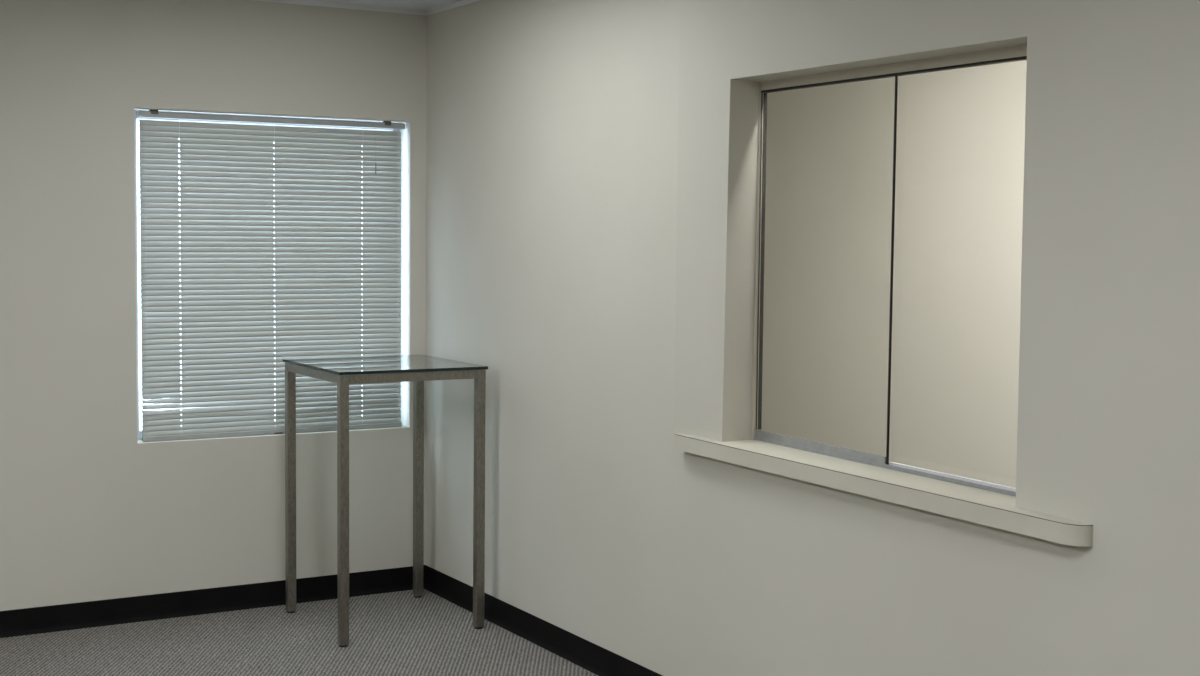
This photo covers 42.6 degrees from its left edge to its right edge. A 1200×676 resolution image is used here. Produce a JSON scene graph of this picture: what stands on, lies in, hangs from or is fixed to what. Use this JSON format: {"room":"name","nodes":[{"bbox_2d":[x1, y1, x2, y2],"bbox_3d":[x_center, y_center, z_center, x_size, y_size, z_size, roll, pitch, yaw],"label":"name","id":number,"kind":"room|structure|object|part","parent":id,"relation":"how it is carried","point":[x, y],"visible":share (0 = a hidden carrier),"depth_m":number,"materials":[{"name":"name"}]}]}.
{"room":"office waiting room","nodes":[
{"label":"office waiting room","id":0,"kind":"room"},
{"bbox_2d":[0,0,426,610],"bbox_3d":[-2.435,-0.095,5.602,6.808,2.580,0.160,-2,5,-30],"label":"wall","id":1,"kind":"structure","parent":0,"point":[89,512],"depth_m":5.88,"materials":[{"name":"beige paint"}]},
{"bbox_2d":[0,565,424,637],"bbox_3d":[-2.979,1.085,5.269,5.186,0.098,0.013,-2,5,-30],"label":"baseboard","id":2,"kind":"structure","parent":1,"relation":"attached to","point":[63,617],"depth_m":6.07,"materials":[{"name":"black plastic"}]},
{"bbox_2d":[134,110,399,439],"bbox_3d":[-1.349,-0.257,6.285,1.136,1.285,0.045,-2,5,-30],"label":"window","id":3,"kind":"structure","parent":1,"relation":"in","point":[135,111],"depth_m":6.03,"materials":[{"name":"silver metal"}]},
{"bbox_2d":[137,109,404,441],"bbox_3d":[-1.300,-0.250,6.215,1.097,1.282,0.032,-2,5,-30],"label":"blind","id":4,"kind":"object","parent":3,"relation":"attached to","point":[232,176],"visible":0.98,"depth_m":6.18,"materials":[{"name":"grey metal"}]},
{"bbox_3d":[-1.641,-0.232,6.020,0.001,1.240,0.019,-2,5,-30],"label":"ladder cord","id":5,"kind":"part","parent":4,"relation":"part of","materials":[{"name":"white fabric"}]},
{"bbox_3d":[-1.311,0.380,6.259,1.085,0.019,0.022,-2,5,-30],"label":"rail","id":6,"kind":"part","parent":4,"relation":"part of","materials":[{"name":"grey metal"}]},
{"bbox_3d":[-1.313,-0.242,6.212,0.001,1.240,0.019,-2,5,-30],"label":"ladder cord","id":7,"kind":"part","parent":4,"relation":"part of","materials":[{"name":"white fabric"}]},
{"bbox_2d":[134,107,409,443],"bbox_3d":[-1.319,-0.253,6.233,1.136,1.285,0.126,-2,5,-30],"label":"trim","id":8,"kind":"structure","parent":1,"relation":"attached to","point":[405,133],"depth_m":6.49,"materials":[{"name":"paint"}]},
{"bbox_2d":[254,0,426,15],"bbox_3d":[-2.958,-1.288,5.098,5.200,0.022,0.022,-2,5,-30],"label":"trim","id":9,"kind":"structure","parent":1,"relation":"attached to","point":[325,3],"depth_m":6.26,"materials":[{"name":"white"}]},
{"bbox_2d":[0,588,597,675],"bbox_3d":[-1.087,1.424,1.922,5.329,0.080,7.729,-2,5,-30],"label":"floor","id":10,"kind":"structure","parent":0,"point":[399,633],"depth_m":5.62,"materials":[{"name":"carpet"}]},
{"bbox_2d":[283,354,487,646],"bbox_3d":[-0.844,0.600,6.000,0.596,1.012,0.620,-2,5,-30],"label":"bar table","id":11,"kind":"object","parent":10,"relation":"on","point":[343,371],"visible":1,"depth_m":5.89,"materials":[{"name":"metal"}]},
{"bbox_3d":[-1.226,0.591,6.107,0.034,0.994,0.034,-2,5,-30],"label":"leg","id":12,"kind":"part","parent":11,"relation":"part of","materials":[{"name":"metal"}]},
{"bbox_3d":[-1.076,0.131,5.828,0.034,0.034,0.539,-2,5,-30],"label":"rail","id":13,"kind":"part","parent":11,"relation":"part of","materials":[{"name":"metal"}]},
{"bbox_3d":[-0.936,0.628,5.614,0.034,0.994,0.034,-2,5,-30],"label":"leg","id":14,"kind":"part","parent":11,"relation":"part of","materials":[{"name":"metal"}]},
{"bbox_3d":[-0.839,0.101,5.965,0.596,0.011,0.620,-2,5,-30],"label":"glass","id":15,"kind":"part","parent":11,"relation":"part of","materials":[{"name":"black"}]},
{"bbox_3d":[-0.694,0.142,5.721,0.515,0.034,0.034,-2,5,-30],"label":"rail","id":16,"kind":"part","parent":11,"relation":"part of","materials":[{"name":"metal"}]},
{"bbox_3d":[-0.753,0.577,6.386,0.034,0.994,0.034,-2,5,-30],"label":"leg","id":17,"kind":"part","parent":11,"relation":"part of","materials":[{"name":"metal"}]},
{"bbox_3d":[-0.462,0.614,5.893,0.034,0.994,0.034,-2,5,-30],"label":"leg","id":18,"kind":"part","parent":11,"relation":"part of","materials":[{"name":"metal"}]},
{"bbox_2d":[328,0,453,8],"bbox_3d":[-1.060,-1.080,1.750,5.329,0.060,7.729,-2,5,-30],"label":"ceiling","id":19,"kind":"structure","parent":0,"point":[419,4],"depth_m":6.22,"materials":[{"name":"paint"}]},
{"bbox_2d":[425,0,1199,675],"bbox_3d":[1.264,0.108,3.209,0.163,2.580,7.729,-2,5,-30],"label":"wall","id":20,"kind":"structure","parent":0,"point":[591,165],"depth_m":4.59,"materials":[{"name":"beige paint"}]},
{"bbox_2d":[424,0,479,14],"bbox_3d":[1.194,-1.111,3.151,0.022,0.022,7.598,-2,5,-30],"label":"trim","id":21,"kind":"structure","parent":20,"relation":"attached to","point":[456,3],"depth_m":6.23,"materials":[{"name":"white"}]},
{"bbox_2d":[424,565,662,675],"bbox_3d":[1.169,1.262,3.323,0.013,0.098,7.586,-2,5,-30],"label":"baseboard","id":22,"kind":"structure","parent":20,"relation":"attached to","point":[600,661],"depth_m":5.69,"materials":[{"name":"black plastic"}]},
{"bbox_2d":[674,434,1092,546],"bbox_3d":[0.732,0.378,4.148,0.204,0.062,1.626,-2,5,-30],"label":"window sill","id":23,"kind":"structure","parent":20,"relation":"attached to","point":[976,505],"depth_m":3.95,"materials":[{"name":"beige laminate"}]},
{"bbox_2d":[751,44,1026,495],"bbox_3d":[0.781,-0.191,4.154,0.027,1.095,1.204,-2,5,-30],"label":"window","id":24,"kind":"structure","parent":20,"relation":"in","point":[1014,53],"depth_m":4.30,"materials":[{"name":"black"}]},
{"bbox_3d":[0.632,-0.196,4.396,0.005,1.053,0.597,-2,5,-30],"label":"sliding pane","id":25,"kind":"part","parent":24,"relation":"part of","materials":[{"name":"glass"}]},
{"bbox_2d":[761,60,1026,487],"bbox_3d":[1.683,-0.024,5.191,0.129,2.580,4.729,-2,5,-30],"label":"wall","id":26,"kind":"structure","parent":0,"point":[960,136],"depth_m":5.94,"materials":[{"name":"paint"}]}
]}

